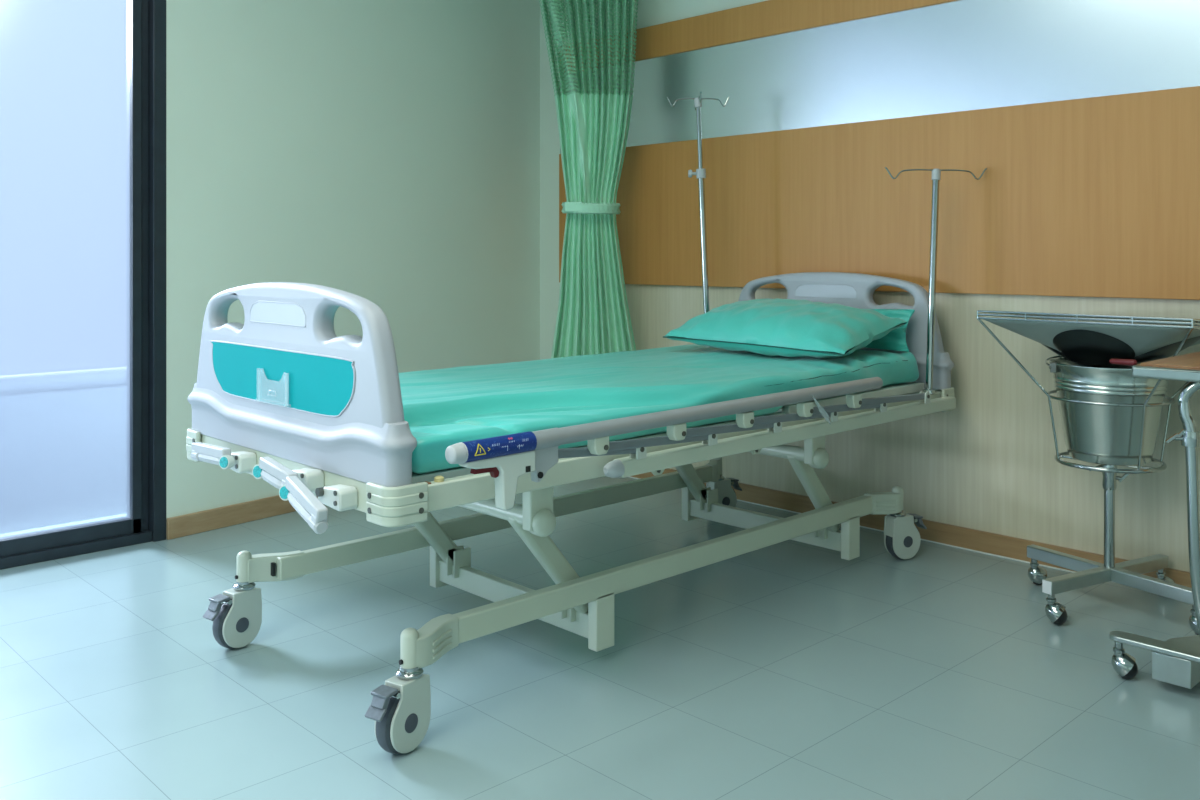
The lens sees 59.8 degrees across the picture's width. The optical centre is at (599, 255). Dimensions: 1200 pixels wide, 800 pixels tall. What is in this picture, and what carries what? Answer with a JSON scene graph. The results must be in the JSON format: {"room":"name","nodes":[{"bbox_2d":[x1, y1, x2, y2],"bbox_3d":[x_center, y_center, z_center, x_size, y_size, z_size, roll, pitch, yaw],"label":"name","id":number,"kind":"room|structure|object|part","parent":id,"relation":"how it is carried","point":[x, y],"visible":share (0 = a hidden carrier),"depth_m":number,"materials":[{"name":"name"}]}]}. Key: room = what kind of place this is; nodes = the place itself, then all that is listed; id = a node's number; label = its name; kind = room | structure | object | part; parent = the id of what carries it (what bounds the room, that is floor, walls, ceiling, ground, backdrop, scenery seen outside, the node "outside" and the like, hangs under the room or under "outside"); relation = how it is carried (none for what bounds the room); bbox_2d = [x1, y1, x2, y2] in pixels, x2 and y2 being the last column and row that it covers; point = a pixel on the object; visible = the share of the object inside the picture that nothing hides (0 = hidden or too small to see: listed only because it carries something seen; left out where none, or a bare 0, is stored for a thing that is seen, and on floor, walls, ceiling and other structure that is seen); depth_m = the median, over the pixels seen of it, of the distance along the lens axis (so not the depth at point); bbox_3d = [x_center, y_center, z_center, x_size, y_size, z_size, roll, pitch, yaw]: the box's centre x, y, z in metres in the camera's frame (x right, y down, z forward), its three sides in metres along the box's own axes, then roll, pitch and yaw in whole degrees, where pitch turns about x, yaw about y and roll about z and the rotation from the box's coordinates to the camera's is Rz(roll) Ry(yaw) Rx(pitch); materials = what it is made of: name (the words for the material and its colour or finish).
{"room":"hospital room","nodes":[
{"label":"hospital room","id":0,"kind":"room"},
{"bbox_2d":[166,0,539,538],"bbox_3d":[-0.965,-0.350,4.512,0.197,2.700,2.010,0,0,37],"label":"wall","id":1,"kind":"structure","parent":0,"point":[386,153],"depth_m":4.32,"materials":[{"name":"paint"}]},
{"bbox_2d":[167,495,324,539],"bbox_3d":[-0.910,0.963,4.450,0.014,0.075,1.978,0,0,38],"label":"baseboard","id":2,"kind":"structure","parent":1,"relation":"attached to","point":[216,518],"depth_m":3.85,"materials":[{"name":"brown wood"}]},
{"bbox_2d":[0,476,1199,799],"bbox_3d":[-0.752,1.025,-0.444,8.900,0.050,8.000,0,0,-44],"label":"floor","id":3,"kind":"structure","parent":0,"point":[789,669],"depth_m":2.49,"materials":[{"name":"tile"}]},
{"bbox_2d":[186,272,955,753],"bbox_3d":[0.051,0.529,3.021,2.350,0.941,1.053,0,0,-44],"label":"hospital bed","id":4,"kind":"object","parent":3,"relation":"on","point":[294,405],"visible":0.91,"depth_m":2.46,"materials":[{"name":"plastic"}]},
{"bbox_3d":[-0.914,0.462,2.451,0.024,0.044,0.199,0,0,-41],"label":"crank arm","id":5,"kind":"part","parent":4,"relation":"part of","materials":[{"name":"grey plastic"}]},
{"bbox_2d":[235,550,303,582],"bbox_3d":[-0.860,0.802,2.709,0.164,0.084,0.078,0,0,-44],"label":"socket","id":6,"kind":"object","parent":4,"relation":"attached to","point":[267,567],"depth_m":2.69,"materials":[{"name":"plastic"}]},
{"bbox_3d":[-0.664,0.450,2.154,0.024,0.053,0.135,0,0,-44],"label":"crank arm","id":7,"kind":"part","parent":4,"relation":"part of","materials":[{"name":"grey plastic"}]},
{"bbox_3d":[-0.706,0.253,2.353,0.079,0.388,0.967,0,0,-44],"label":"footboard","id":8,"kind":"part","parent":4,"relation":"part of","materials":[{"name":"plastic"}]},
{"bbox_3d":[-0.564,0.471,2.000,0.024,0.071,0.178,0,0,-36],"label":"crank arm","id":9,"kind":"part","parent":4,"relation":"part of","materials":[{"name":"grey plastic"}]},
{"bbox_2d":[399,614,458,668],"bbox_3d":[-0.360,0.802,2.184,0.169,0.084,0.086,0,0,-44],"label":"socket","id":10,"kind":"object","parent":4,"relation":"attached to","point":[422,647],"depth_m":2.15,"materials":[{"name":"plastic"}]},
{"bbox_3d":[-0.501,0.739,2.935,0.259,0.300,0.040,0,0,-44],"label":"lift arm","id":11,"kind":"part","parent":4,"relation":"part of","materials":[{"name":"paint"}]},
{"bbox_3d":[-0.227,0.428,2.064,0.063,0.027,0.016,0,0,-44],"label":"release lever","id":12,"kind":"part","parent":4,"relation":"part of","materials":[{"name":"red plastic"}]},
{"bbox_3d":[-0.196,0.808,3.309,1.766,0.057,0.032,0,0,-44],"label":"rail","id":13,"kind":"part","parent":4,"relation":"part of","materials":[{"name":"metal"}]},
{"bbox_3d":[-0.115,0.739,2.532,0.259,0.300,0.040,0,0,-44],"label":"lift arm","id":14,"kind":"part","parent":4,"relation":"part of","materials":[{"name":"paint"}]},
{"bbox_2d":[399,344,918,473],"bbox_3d":[0.070,0.379,3.072,2.019,0.122,0.860,0,0,-44],"label":"mattress","id":15,"kind":"object","parent":4,"relation":"on","point":[443,408],"visible":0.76,"depth_m":2.76,"materials":[{"name":"teal fabric"}]},
{"bbox_2d":[663,298,907,358],"bbox_3d":[0.622,0.240,3.552,0.702,0.184,0.430,0,0,42],"label":"pillow","id":16,"kind":"object","parent":15,"relation":"on","point":[769,327],"visible":1,"depth_m":3.41,"materials":[{"name":"teal fabric"}]},
{"bbox_2d":[864,309,914,351],"bbox_3d":[0.798,0.250,3.742,0.069,0.140,0.700,0,0,-44],"label":"sheet","id":17,"kind":"object","parent":15,"relation":"on","point":[895,339],"visible":0.16,"depth_m":3.52,"materials":[{"name":"teal fabric"}]},
{"bbox_3d":[0.279,0.808,2.828,1.745,0.057,0.032,0,0,-44],"label":"rail","id":18,"kind":"part","parent":4,"relation":"part of","materials":[{"name":"metal"}]},
{"bbox_3d":[0.293,0.739,3.696,0.259,0.300,0.040,0,0,-44],"label":"lift arm","id":19,"kind":"part","parent":4,"relation":"part of","materials":[{"name":"paint"}]},
{"bbox_2d":[667,92,728,313],"bbox_3d":[0.380,-0.082,4.048,0.179,1.075,0.179,0,0,-44],"label":"pole","id":20,"kind":"object","parent":4,"relation":"attached to","point":[700,173],"visible":0.94,"depth_m":4.04,"materials":[{"name":"silver metal"}]},
{"bbox_3d":[0.349,-0.319,4.046,0.015,0.032,0.032,0,0,0],"label":"clamp knob","id":21,"kind":"part","parent":20,"relation":"part of","materials":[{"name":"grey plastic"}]},
{"bbox_2d":[706,457,721,481],"bbox_3d":[0.430,0.802,3.943,0.046,0.084,0.140,0,0,16],"label":"socket","id":22,"kind":"object","parent":4,"relation":"attached to","point":[714,466],"depth_m":3.89,"materials":[{"name":"plastic"}]},
{"bbox_3d":[0.303,0.376,2.564,1.415,0.045,0.036,0,0,-44],"label":"guard rail","id":23,"kind":"part","parent":4,"relation":"part of","materials":[{"name":"grey metal"}]},
{"bbox_3d":[0.679,0.739,3.293,0.259,0.300,0.040,0,0,-44],"label":"lift arm","id":24,"kind":"part","parent":4,"relation":"part of","materials":[{"name":"paint"}]},
{"bbox_3d":[0.843,0.253,3.836,0.079,0.388,0.967,0,0,-44],"label":"headboard","id":25,"kind":"part","parent":4,"relation":"part of","materials":[{"name":"plastic"}]},
{"bbox_2d":[864,486,902,514],"bbox_3d":[0.932,0.802,3.419,0.140,0.084,0.046,0,0,-14],"label":"socket","id":26,"kind":"object","parent":4,"relation":"attached to","point":[880,503],"depth_m":3.40,"materials":[{"name":"plastic"}]},
{"bbox_2d":[885,167,986,393],"bbox_3d":[1.120,0.079,3.455,0.356,0.747,0.052,0,0,-11],"label":"pole","id":27,"kind":"object","parent":4,"relation":"attached to","point":[936,173],"visible":0.98,"depth_m":3.45,"materials":[{"name":"silver metal"}]},
{"bbox_2d":[923,389,934,393],"bbox_3d":[1.085,0.445,3.442,0.040,0.016,0.039,0,0,-44],"label":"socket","id":28,"kind":"object","parent":27,"relation":"attached to","point":[932,391],"depth_m":3.43,"materials":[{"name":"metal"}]},
{"bbox_2d":[977,310,1199,634],"bbox_3d":[1.444,0.578,2.956,0.522,0.844,0.567,0,0,-44],"label":"stand","id":29,"kind":"object","parent":3,"relation":"on","point":[1095,342],"visible":0.88,"depth_m":2.86,"materials":[{"name":"metal"}]},
{"bbox_3d":[1.197,0.379,2.987,0.228,0.407,0.007,0,0,8],"label":"stay rod","id":30,"kind":"part","parent":29,"relation":"part of","materials":[{"name":"silver metal"}]},
{"bbox_3d":[1.439,0.183,2.951,0.443,0.055,0.565,0,0,-44],"label":"rack frame","id":31,"kind":"part","parent":29,"relation":"part of","materials":[{"name":"silver metal"}]},
{"bbox_2d":[1045,355,1167,465],"bbox_3d":[1.443,0.433,2.960,0.323,0.281,0.323,0,0,-44],"label":"bucket","id":32,"kind":"object","parent":29,"relation":"on","point":[1097,434],"visible":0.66,"depth_m":2.85,"materials":[{"name":"metal"}]},
{"bbox_3d":[1.443,0.304,3.035,0.338,0.022,0.163,0,0,0],"label":"bail handle","id":33,"kind":"part","parent":32,"relation":"part of","materials":[{"name":"silver metal"}]},
{"bbox_2d":[1042,330,1199,367],"bbox_3d":[1.439,0.257,2.951,0.403,0.117,0.352,0,0,8],"label":"bowl","id":34,"kind":"object","parent":29,"relation":"on","point":[1086,347],"depth_m":2.81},
{"bbox_3d":[1.465,0.379,2.708,0.144,0.407,0.180,0,0,-44],"label":"stay rod","id":35,"kind":"part","parent":29,"relation":"part of","materials":[{"name":"silver metal"}]},
{"bbox_3d":[1.684,0.394,2.917,0.222,0.377,0.007,0,0,9],"label":"stay rod","id":36,"kind":"part","parent":29,"relation":"part of","materials":[{"name":"silver metal"}]},
{"bbox_2d":[1109,351,1199,688],"bbox_3d":[1.541,0.617,2.342,0.485,0.765,0.663,0,0,-44],"label":"table","id":37,"kind":"object","parent":3,"relation":"on","point":[1176,661],"visible":1,"depth_m":2.35,"materials":[{"name":"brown metal"}]},
{"bbox_3d":[1.571,0.258,2.312,0.485,0.032,0.578,0,0,-44],"label":"edge frame","id":38,"kind":"part","parent":37,"relation":"part of","materials":[{"name":"metal"}]},
{"bbox_3d":[1.321,0.581,2.300,0.086,0.623,0.038,0,0,-8],"label":"post","id":39,"kind":"part","parent":37,"relation":"part of","materials":[{"name":"silver metal"}]},
{"bbox_2d":[540,0,767,359],"bbox_3d":[2.360,-0.350,2.538,0.120,2.700,8.000,0,0,-44],"label":"wall","id":40,"kind":"structure","parent":0,"point":[650,12],"depth_m":5.16,"materials":[{"name":"paint"}]},
{"bbox_2d":[559,0,958,73],"bbox_3d":[2.408,-0.947,2.369,0.045,0.142,7.490,0,0,-44],"label":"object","id":41,"kind":"structure","parent":40,"relation":"attached to","point":[770,17],"depth_m":4.20,"materials":[{"name":"orange wood"}]},
{"bbox_2d":[559,86,1199,299],"bbox_3d":[2.408,-0.183,2.369,0.045,0.622,7.490,0,0,-44],"label":"wall panel","id":42,"kind":"object","parent":40,"relation":"attached to","point":[1093,196],"depth_m":3.59,"materials":[{"name":"orange wood"}]},
{"bbox_2d":[560,0,1199,153],"bbox_3d":[2.410,-0.685,2.371,0.038,0.382,7.490,0,0,-44],"label":"wall panel","id":43,"kind":"object","parent":40,"relation":"attached to","point":[961,55],"depth_m":3.67,"materials":[{"name":"metal"}]},
{"bbox_2d":[631,468,1191,587],"bbox_3d":[2.410,0.965,2.371,0.040,0.070,7.490,0,0,-44],"label":"baseboard","id":44,"kind":"structure","parent":40,"relation":"attached to","point":[997,544],"depth_m":3.58,"materials":[{"name":"brown wood"}]},
{"bbox_2d":[625,284,1199,571],"bbox_3d":[2.415,0.529,2.376,0.025,0.802,7.490,0,0,-44],"label":"wall panel","id":45,"kind":"object","parent":40,"relation":"attached to","point":[987,463],"depth_m":3.50,"materials":[{"name":"laminate"}]},
{"bbox_3d":[-0.752,-1.725,-0.444,8.900,0.050,8.000,0,0,-44],"label":"ceiling","id":46,"kind":"structure","parent":0,"visible":0},
{"bbox_2d":[539,0,637,357],"bbox_3d":[-0.057,-0.510,4.471,0.492,2.300,0.230,0,0,-1],"label":"curtain","id":47,"kind":"object","parent":46,"relation":"hanging from","point":[593,315],"visible":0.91,"depth_m":4.46,"materials":[{"name":"fabric"}]},
{"bbox_3d":[-4.022,-1.625,1.409,6.740,0.150,0.200,0,0,-44],"label":"wall","id":48,"kind":"structure","parent":0,"visible":0},
{"bbox_2d":[0,0,165,569],"bbox_3d":[-2.354,-0.275,2.947,2.202,2.554,0.090,0,0,-44],"label":"window frame","id":49,"kind":"structure","parent":48,"relation":"in","point":[145,520],"depth_m":3.65,"materials":[{"name":"metal"}]},
{"bbox_2d":[0,367,126,528],"bbox_3d":[-2.181,0.850,4.662,5.700,0.700,0.150,0,0,-44],"label":"window pane","id":50,"kind":"object","parent":49,"relation":"in","point":[63,435],"depth_m":4.45,"materials":[{"name":"glass"}]},
{"bbox_2d":[0,508,126,533],"bbox_3d":[-3.405,1.185,2.832,10.000,0.130,1.100,0,0,-44],"label":"trim","id":51,"kind":"structure","parent":49,"relation":"attached to","point":[119,511],"depth_m":4.40,"materials":[{"name":"metal"}]}
]}

